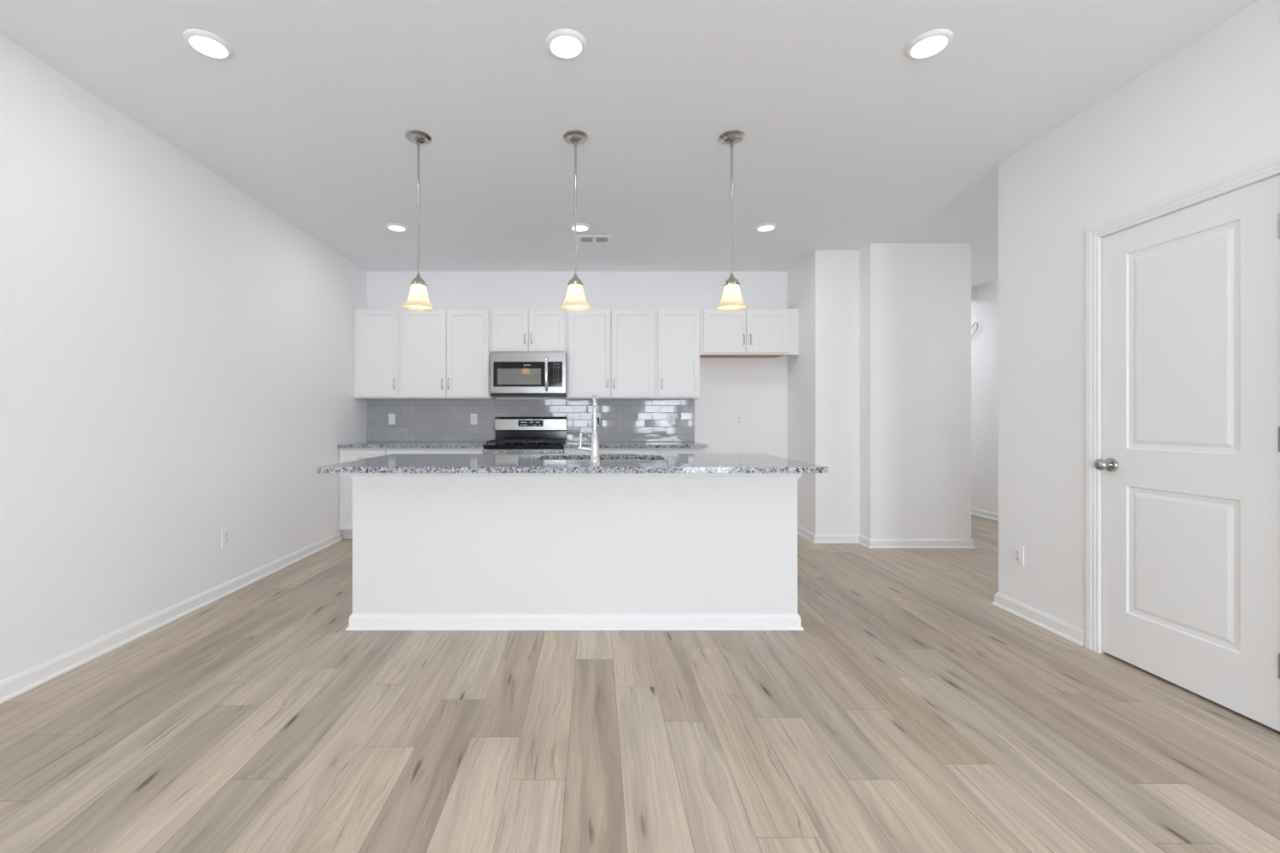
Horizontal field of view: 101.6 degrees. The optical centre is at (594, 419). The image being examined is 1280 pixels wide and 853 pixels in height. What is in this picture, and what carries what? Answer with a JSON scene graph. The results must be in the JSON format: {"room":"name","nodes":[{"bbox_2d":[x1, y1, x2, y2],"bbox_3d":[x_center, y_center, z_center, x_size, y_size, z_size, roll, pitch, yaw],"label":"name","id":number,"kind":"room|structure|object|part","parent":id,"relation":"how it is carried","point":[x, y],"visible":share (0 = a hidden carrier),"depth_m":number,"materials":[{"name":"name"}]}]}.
{"room":"open-plan kitchen","nodes":[
{"label":"open-plan kitchen","id":0,"kind":"room"},
{"bbox_2d":[0,34,366,680],"bbox_3d":[-2.499,-0.212,1.288,0.120,2.740,8.816,0,0,0],"label":"wall","id":1,"kind":"structure","parent":0,"point":[177,352],"depth_m":2.77,"materials":[{"name":"white paint"}]},
{"bbox_2d":[0,531,343,703],"bbox_3d":[-2.426,1.116,0.995,0.026,0.082,7.990,0,0,0],"label":"baseboard","id":2,"kind":"structure","parent":1,"relation":"attached to","point":[14,686],"depth_m":2.76,"materials":[{"name":"white paint"}]},
{"bbox_2d":[221,528,229,547],"bbox_3d":[-2.434,0.780,3.436,0.008,0.116,0.072,0,0,0],"label":"wall outlet","id":3,"kind":"object","parent":1,"relation":"attached to","point":[225,532],"visible":1,"depth_m":3.43,"materials":[{"name":"white plastic"}]},
{"bbox_2d":[366,271,787,459],"bbox_3d":[-0.162,-0.212,5.636,4.554,2.740,0.120,0,0,0],"label":"wall","id":4,"kind":"structure","parent":0,"point":[753,388],"depth_m":5.58,"materials":[{"name":"white paint"}]},
{"bbox_2d":[354,308,404,399],"bbox_3d":[-2.205,-0.664,5.395,0.462,0.905,0.357,0,0,0],"label":"upper cabinet","id":5,"kind":"object","parent":4,"relation":"attached to","point":[376,331],"visible":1,"depth_m":5.26,"materials":[{"name":"white paint"}]},
{"bbox_2d":[400,308,495,399],"bbox_3d":[-1.516,-0.664,5.395,0.915,0.905,0.357,0,0,0],"label":"upper cabinet","id":6,"kind":"object","parent":4,"relation":"attached to","point":[445,353],"visible":1,"depth_m":5.26,"materials":[{"name":"white paint"}]},
{"bbox_3d":[-1.729,-0.664,5.261,0.453,0.879,0.019,0,0,0],"label":"door","id":7,"kind":"part","parent":6,"relation":"part of","materials":[{"name":"white paint"}]},
{"bbox_3d":[-1.284,-0.664,5.261,0.425,0.879,0.019,0,0,0],"label":"door","id":8,"kind":"part","parent":6,"relation":"part of","materials":[{"name":"white paint"}]},
{"bbox_2d":[490,308,566,352],"bbox_3d":[-0.671,-0.897,5.395,0.770,0.440,0.357,0,0,0],"label":"upper cabinet","id":9,"kind":"object","parent":4,"relation":"attached to","point":[511,329],"visible":0.89,"depth_m":5.26,"materials":[{"name":"white paint"}]},
{"bbox_3d":[-0.855,-0.894,5.261,0.363,0.419,0.019,0,0,0],"label":"door","id":10,"kind":"part","parent":9,"relation":"part of","materials":[{"name":"white paint"}]},
{"bbox_2d":[490,351,566,397],"bbox_3d":[-0.664,-0.456,5.348,0.752,0.437,0.432,0,0,0],"label":"microwave oven","id":11,"kind":"object","parent":9,"relation":"attached to","point":[513,374],"visible":1,"depth_m":5.19,"materials":[{"name":"silver metal"}]},
{"bbox_3d":[-0.738,-0.449,5.193,0.542,0.243,0.003,0,0,0],"label":"door glass","id":12,"kind":"part","parent":11,"relation":"part of","materials":[{"name":"black glass"}]},
{"bbox_3d":[-0.480,-0.447,5.163,0.033,0.340,0.061,0,0,0],"label":"handle","id":13,"kind":"part","parent":11,"relation":"part of","materials":[{"name":"silver metal"}]},
{"bbox_3d":[-0.396,-0.449,5.193,0.138,0.243,0.003,0,0,0],"label":"control panel","id":14,"kind":"part","parent":11,"relation":"part of","materials":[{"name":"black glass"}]},
{"bbox_3d":[-0.485,-0.894,5.261,0.362,0.419,0.019,0,0,0],"label":"door","id":15,"kind":"part","parent":9,"relation":"part of","materials":[{"name":"white paint"}]},
{"bbox_2d":[366,399,694,442],"bbox_3d":[-0.685,0.015,5.571,3.506,0.452,0.008,0,0,0],"label":"tile backsplash","id":16,"kind":"structure","parent":4,"relation":"attached to","point":[416,420],"depth_m":5.57,"materials":[{"name":"grey tile"}]},
{"bbox_2d":[388,413,395,424],"bbox_3d":[-2.167,-0.003,5.559,0.072,0.116,0.016,0,0,0],"label":"light switch","id":17,"kind":"object","parent":16,"relation":"attached to","point":[391,416],"visible":1,"depth_m":5.56,"materials":[{"name":"white plastic"}]},
{"bbox_2d":[470,413,477,424],"bbox_3d":[-1.291,-0.001,5.563,0.072,0.116,0.008,0,0,0],"label":"wall outlet","id":18,"kind":"object","parent":16,"relation":"attached to","point":[473,416],"visible":1,"depth_m":5.56,"materials":[{"name":"white plastic"}]},
{"bbox_2d":[668,413,674,424],"bbox_3d":[0.821,-0.003,5.562,0.072,0.116,0.008,0,0,0],"label":"wall outlet","id":19,"kind":"object","parent":16,"relation":"attached to","point":[671,416],"visible":1,"depth_m":5.56,"materials":[{"name":"white plastic"}]},
{"bbox_2d":[566,308,655,399],"bbox_3d":[0.165,-0.664,5.395,0.900,0.905,0.357,0,0,0],"label":"upper cabinet","id":20,"kind":"object","parent":4,"relation":"attached to","point":[611,352],"visible":0.97,"depth_m":5.26,"materials":[{"name":"white paint"}]},
{"bbox_3d":[-0.052,-0.664,5.261,0.425,0.879,0.019,0,0,0],"label":"door","id":21,"kind":"part","parent":20,"relation":"part of","materials":[{"name":"white paint"}]},
{"bbox_3d":[0.382,-0.664,5.261,0.430,0.879,0.019,0,0,0],"label":"door","id":22,"kind":"part","parent":20,"relation":"part of","materials":[{"name":"white paint"}]},
{"bbox_2d":[654,308,699,399],"bbox_3d":[0.842,-0.664,5.395,0.449,0.905,0.357,0,0,0],"label":"upper cabinet","id":23,"kind":"object","parent":4,"relation":"attached to","point":[677,330],"visible":0.99,"depth_m":5.26,"materials":[{"name":"white paint"}]},
{"bbox_2d":[735,414,742,425],"bbox_3d":[1.548,0.007,5.571,0.072,0.116,0.008,0,0,0],"label":"wall outlet","id":24,"kind":"object","parent":4,"relation":"attached to","point":[738,417],"visible":1,"depth_m":5.57,"materials":[{"name":"white plastic"}]},
{"bbox_2d":[699,308,798,358],"bbox_3d":[1.566,-0.885,5.395,0.997,0.463,0.357,0,0,0],"label":"upper cabinet","id":25,"kind":"object","parent":4,"relation":"attached to","point":[747,333],"depth_m":5.26,"materials":[{"name":"white paint"}]},
{"bbox_3d":[1.313,-0.886,5.261,0.429,0.428,0.019,0,0,0],"label":"door","id":26,"kind":"part","parent":25,"relation":"part of","materials":[{"name":"white paint"}]},
{"bbox_3d":[1.744,-0.886,5.261,0.420,0.428,0.019,0,0,0],"label":"door","id":27,"kind":"part","parent":25,"relation":"part of","materials":[{"name":"white paint"}]},
{"bbox_3d":[2.009,-0.885,5.279,0.109,0.463,0.019,0,0,0],"label":"filler strip","id":28,"kind":"part","parent":25,"relation":"part of","materials":[{"name":"white wood"}]},
{"bbox_2d":[0,0,1257,288],"bbox_3d":[1.081,-1.632,2.300,7.279,0.100,10.840,0,0,0],"label":"ceiling","id":29,"kind":"structure","parent":0,"point":[852,141],"depth_m":2.60,"materials":[{"name":"white paint"}]},
{"bbox_2d":[182,29,233,58],"bbox_3d":[-1.626,-1.573,2.193,0.172,0.017,0.172,0,0,0],"label":"recessed light","id":30,"kind":"object","parent":29,"relation":"in","point":[207,43],"visible":1,"depth_m":2.17,"materials":[{"name":"white plastic"}]},
{"bbox_2d":[385,222,407,232],"bbox_3d":[-1.626,-1.573,4.277,0.172,0.017,0.172,0,0,0],"label":"recessed light","id":31,"kind":"object","parent":29,"relation":"in","point":[392,226],"visible":1,"depth_m":4.24,"materials":[{"name":"white plastic"}]},
{"bbox_2d":[401,129,434,311],"bbox_3d":[-0.987,-1.102,2.915,0.173,0.960,0.173,0,0,0],"label":"pendant lamp","id":32,"kind":"object","parent":29,"relation":"hanging from","point":[418,300],"visible":1,"depth_m":2.90,"materials":[{"name":"white glass"}]},
{"bbox_3d":[-0.987,-0.688,2.915,0.173,0.131,0.173,0,0,0],"label":"lamp shade","id":33,"kind":"part","parent":32,"relation":"part of","materials":[{"name":"white glass"}]},
{"bbox_3d":[-0.987,-1.165,2.915,0.012,0.735,0.012,0,0,0],"label":"rod","id":34,"kind":"part","parent":32,"relation":"part of","materials":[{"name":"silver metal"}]},
{"bbox_2d":[545,29,586,58],"bbox_3d":[-0.121,-1.573,2.193,0.172,0.017,0.172,0,0,0],"label":"recessed light","id":35,"kind":"object","parent":29,"relation":"in","point":[563,43],"visible":1,"depth_m":2.17,"materials":[{"name":"white plastic"}]},
{"bbox_2d":[559,129,590,311],"bbox_3d":[-0.108,-1.102,2.915,0.173,0.960,0.173,0,0,0],"label":"pendant lamp","id":36,"kind":"object","parent":29,"relation":"hanging from","point":[575,300],"visible":1,"depth_m":2.89,"materials":[{"name":"white glass"}]},
{"bbox_3d":[-0.108,-0.688,2.915,0.173,0.131,0.173,0,0,0],"label":"lamp shade","id":37,"kind":"part","parent":36,"relation":"part of","materials":[{"name":"white glass"}]},
{"bbox_3d":[-0.108,-1.165,2.915,0.012,0.735,0.012,0,0,0],"label":"rod","id":38,"kind":"part","parent":36,"relation":"part of","materials":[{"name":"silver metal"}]},
{"bbox_2d":[570,222,590,232],"bbox_3d":[-0.121,-1.573,4.277,0.172,0.017,0.172,0,0,0],"label":"recessed light","id":39,"kind":"object","parent":29,"relation":"in","point":[580,227],"visible":0.95,"depth_m":4.24,"materials":[{"name":"white plastic"}]},
{"bbox_2d":[576,235,611,244],"bbox_3d":[-0.004,-1.579,4.575,0.300,0.006,0.200,0,0,0],"label":"ceiling vent","id":40,"kind":"object","parent":29,"relation":"in","point":[581,239],"visible":1,"depth_m":4.57,"materials":[{"name":"white plastic"}]},
{"bbox_2d":[715,129,747,311],"bbox_3d":[0.767,-1.102,2.915,0.173,0.960,0.173,0,0,0],"label":"pendant lamp","id":41,"kind":"object","parent":29,"relation":"hanging from","point":[731,300],"visible":1,"depth_m":2.90,"materials":[{"name":"white glass"}]},
{"bbox_3d":[0.767,-0.688,2.915,0.173,0.131,0.173,0,0,0],"label":"lamp shade","id":42,"kind":"part","parent":41,"relation":"part of","materials":[{"name":"white glass"}]},
{"bbox_3d":[0.767,-1.165,2.915,0.012,0.735,0.012,0,0,0],"label":"rod","id":43,"kind":"part","parent":41,"relation":"part of","materials":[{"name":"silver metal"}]},
{"bbox_2d":[755,222,777,232],"bbox_3d":[1.407,-1.573,4.277,0.172,0.017,0.172,0,0,0],"label":"recessed light","id":44,"kind":"object","parent":29,"relation":"in","point":[768,226],"visible":1,"depth_m":4.24,"materials":[{"name":"white plastic"}]},
{"bbox_2d":[905,29,953,58],"bbox_3d":[1.407,-1.573,2.193,0.172,0.017,0.172,0,0,0],"label":"recessed light","id":45,"kind":"object","parent":29,"relation":"in","point":[929,43],"visible":1,"depth_m":2.17,"materials":[{"name":"white plastic"}]},
{"bbox_2d":[971,288,977,301],"bbox_3d":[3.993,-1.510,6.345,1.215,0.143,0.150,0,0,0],"label":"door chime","id":46,"kind":"structure","parent":29,"relation":"attached to","point":[974,291],"depth_m":6.27,"materials":[{"name":"white paint"}]},
{"bbox_2d":[0,514,1279,852],"bbox_3d":[1.080,1.158,2.300,7.279,0.001,10.840,0,0,0],"label":"floor","id":47,"kind":"structure","parent":0,"point":[910,712],"depth_m":1.88,"materials":[{"name":"brown wood"}]},
{"bbox_2d":[339,448,387,539],"bbox_3d":[-2.209,0.715,5.241,0.453,0.885,0.662,0,0,0],"label":"base cabinet","id":48,"kind":"object","parent":47,"relation":"on","point":[346,454],"visible":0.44,"depth_m":4.95,"materials":[{"name":"white paint"}]},
{"bbox_3d":[-2.204,0.757,4.955,0.423,0.578,0.019,0,0,0],"label":"door","id":49,"kind":"part","parent":48,"relation":"part of","materials":[{"name":"white paint"}]},
{"bbox_3d":[-2.204,0.371,4.955,0.423,0.158,0.019,0,0,0],"label":"drawer","id":50,"kind":"part","parent":48,"relation":"part of","materials":[{"name":"white paint"}]},
{"bbox_2d":[387,448,483,454],"bbox_3d":[-1.520,0.715,5.241,0.922,0.885,0.662,0,0,0],"label":"base cabinet","id":51,"kind":"object","parent":47,"relation":"on","point":[390,450],"visible":0.09,"depth_m":4.95,"materials":[{"name":"white paint"}]},
{"bbox_2d":[337,442,492,448],"bbox_3d":[-1.748,0.256,5.250,1.379,0.030,0.647,0,0,0],"label":"countertop","id":52,"kind":"structure","parent":51,"relation":"on","point":[363,445],"depth_m":4.93,"materials":[{"name":"grey stone"}]},
{"bbox_2d":[483,416,566,453],"bbox_3d":[-0.676,0.564,5.223,0.756,1.184,0.683,0,0,0],"label":"gas range","id":53,"kind":"object","parent":47,"relation":"on","point":[514,434],"visible":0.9,"depth_m":5.49,"materials":[{"name":"silver metal"}]},
{"bbox_3d":[-0.676,0.325,4.968,0.756,0.077,0.044,0,0,0],"label":"control panel","id":54,"kind":"part","parent":53,"relation":"part of","materials":[{"name":"silver metal"}]},
{"bbox_2d":[483,442,565,449],"bbox_3d":[-0.676,0.265,5.224,0.756,0.041,0.569,0,0,0],"label":"cooktop","id":55,"kind":"object","parent":53,"relation":"in","point":[494,445],"depth_m":4.94,"materials":[{"name":"black metal"}]},
{"bbox_2d":[345,473,803,630],"bbox_3d":[-0.110,0.715,3.215,2.509,0.885,0.731,0,0,0],"label":"kitchen island","id":56,"kind":"object","parent":47,"relation":"on","point":[431,551],"visible":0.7,"depth_m":2.88,"materials":[{"name":"white paint"}]},
{"bbox_2d":[316,453,827,473],"bbox_3d":[-0.112,0.256,3.125,2.582,0.030,1.010,0,0,0],"label":"island countertop","id":57,"kind":"structure","parent":56,"relation":"on","point":[392,463],"depth_m":2.77,"materials":[{"name":"grey stone"}]},
{"bbox_2d":[578,394,599,461],"bbox_3d":[-0.032,0.045,3.073,0.123,0.391,0.236,0,0,0],"label":"kitchen faucet","id":58,"kind":"object","parent":57,"relation":"on","point":[594,449],"visible":1,"depth_m":2.97,"materials":[{"name":"silver metal"}]},
{"bbox_3d":[-0.080,0.123,2.985,0.017,0.088,0.017,0,0,0],"label":"lever","id":59,"kind":"part","parent":58,"relation":"part of","materials":[{"name":"silver metal"}]},
{"bbox_3d":[-0.054,0.171,2.985,0.077,0.032,0.025,0,0,0],"label":"valve arm","id":60,"kind":"part","parent":58,"relation":"part of","materials":[{"name":"silver metal"}]},
{"bbox_3d":[0.000,-0.044,3.077,0.025,0.213,0.210,0,0,0],"label":"spout","id":61,"kind":"part","parent":58,"relation":"part of","materials":[{"name":"silver metal"}]},
{"bbox_3d":[-0.110,0.302,3.218,2.495,0.059,0.724,0,0,0],"label":"moulding","id":62,"kind":"part","parent":56,"relation":"part of","materials":[{"name":"white paint"}]},
{"bbox_3d":[-0.110,1.116,3.215,2.509,0.082,0.731,0,0,0],"label":"baseboard moulding","id":63,"kind":"part","parent":56,"relation":"part of","materials":[{"name":"white paint"}]},
{"bbox_2d":[564,448,659,453],"bbox_3d":[0.163,0.715,5.241,0.912,0.885,0.662,0,0,0],"label":"base cabinet","id":64,"kind":"object","parent":47,"relation":"on","point":[567,450],"visible":0.03,"depth_m":4.95,"materials":[{"name":"white paint"}]},
{"bbox_2d":[564,442,707,448],"bbox_3d":[0.387,0.256,5.250,1.362,0.030,0.647,0,0,0],"label":"countertop","id":65,"kind":"structure","parent":64,"relation":"on","point":[568,445],"depth_m":4.93,"materials":[{"name":"grey stone"}]},
{"bbox_2d":[659,448,705,453],"bbox_3d":[0.838,0.715,5.241,0.434,0.885,0.662,0,0,0],"label":"base cabinet","id":66,"kind":"object","parent":47,"relation":"on","point":[662,450],"visible":0.04,"depth_m":4.95,"materials":[{"name":"white paint"}]},
{"bbox_3d":[0.838,0.371,4.955,0.412,0.158,0.019,0,0,0],"label":"drawer","id":67,"kind":"part","parent":66,"relation":"part of","materials":[{"name":"white paint"}]},
{"bbox_2d":[787,243,971,539],"bbox_3d":[2.725,-0.212,6.140,1.320,2.740,2.920,0,0,0],"label":"wall","id":68,"kind":"structure","parent":0,"point":[885,328],"depth_m":4.68,"materials":[{"name":"white paint"}]},
{"bbox_2d":[797,524,976,548],"bbox_3d":[2.725,1.116,6.127,1.372,0.082,2.946,0,0,0],"label":"baseboard","id":69,"kind":"structure","parent":68,"relation":"attached to","point":[815,538],"depth_m":4.67,"materials":[{"name":"white paint"}]},
{"bbox_2d":[937,413,956,426],"bbox_3d":[3.165,0.005,4.672,0.164,0.116,0.016,0,0,0],"label":"light switch","id":70,"kind":"object","parent":68,"relation":"attached to","point":[944,420],"visible":1,"depth_m":4.67,"materials":[{"name":"white plastic"}]},
{"bbox_2d":[971,280,998,513],"bbox_3d":[4.660,-0.212,5.415,0.120,2.740,4.609,0,0,0],"label":"wall","id":71,"kind":"structure","parent":0,"point":[985,310],"depth_m":6.13,"materials":[{"name":"white paint"}]},
{"bbox_2d":[971,322,977,337],"bbox_3d":[4.575,-1.055,6.342,0.030,0.220,0.272,0,0,5],"label":"wire loop","id":72,"kind":"object","parent":71,"relation":"attached to","point":[974,322],"visible":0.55,"depth_m":6.25,"materials":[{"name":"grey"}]},
{"bbox_2d":[971,507,998,521],"bbox_3d":[4.587,1.116,5.415,0.026,0.082,4.369,0,0,0],"label":"baseboard","id":73,"kind":"structure","parent":71,"relation":"attached to","point":[994,516],"depth_m":6.12,"materials":[{"name":"white paint"}]},
{"bbox_2d":[998,0,1279,629],"bbox_3d":[2.565,-0.212,0.056,0.120,2.740,6.351,0,0,0],"label":"wall","id":74,"kind":"structure","parent":0,"point":[1209,110],"depth_m":2.74,"materials":[{"name":"white paint"}]},
{"bbox_2d":[1013,544,1023,566],"bbox_3d":[2.500,0.802,3.072,0.008,0.116,0.072,0,0,0],"label":"wall outlet","id":75,"kind":"object","parent":74,"relation":"attached to","point":[1018,550],"visible":1,"depth_m":3.06,"materials":[{"name":"white plastic"}]},
{"bbox_2d":[1015,548,1020,554],"bbox_3d":[2.498,0.782,3.072,0.003,0.034,0.034,0,0,0],"label":"receptacle","id":76,"kind":"object","parent":75,"relation":"attached to","point":[1017,550],"depth_m":3.07,"materials":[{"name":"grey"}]},
{"bbox_2d":[1015,555,1020,561],"bbox_3d":[2.498,0.822,3.072,0.003,0.034,0.034,0,0,0],"label":"receptacle","id":77,"kind":"object","parent":75,"relation":"attached to","point":[1017,557],"depth_m":3.07,"materials":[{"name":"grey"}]},
{"bbox_2d":[1084,153,1279,653],"bbox_3d":[2.495,0.095,2.232,0.018,2.127,0.827,0,0,0],"label":"trim","id":78,"kind":"structure","parent":74,"relation":"attached to","point":[1268,167],"depth_m":2.58,"materials":[{"name":"white paint"}]},
{"bbox_2d":[1093,174,1279,732],"bbox_3d":[2.528,0.127,2.231,0.184,2.062,0.698,0,0,0],"label":"door","id":79,"kind":"structure","parent":74,"relation":"in","point":[1189,464],"depth_m":2.17,"materials":[{"name":"white paint"}]},
{"bbox_3d":[2.471,0.221,2.525,0.071,0.066,0.066,0,0,0],"label":"knob","id":80,"kind":"part","parent":79,"relation":"part of","materials":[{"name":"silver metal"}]},
{"bbox_3d":[3.612,-0.212,3.171,1.975,2.740,0.120,0,0,0],"label":"wall","id":81,"kind":"structure","parent":0,"visible":0},
{"bbox_2d":[990,592,1084,646],"bbox_3d":[3.525,1.116,2.954,2.091,0.082,0.606,0,0,0],"label":"baseboard","id":82,"kind":"structure","parent":81,"relation":"attached to","point":[1073,633],"depth_m":2.90,"materials":[{"name":"white paint"}]}
]}

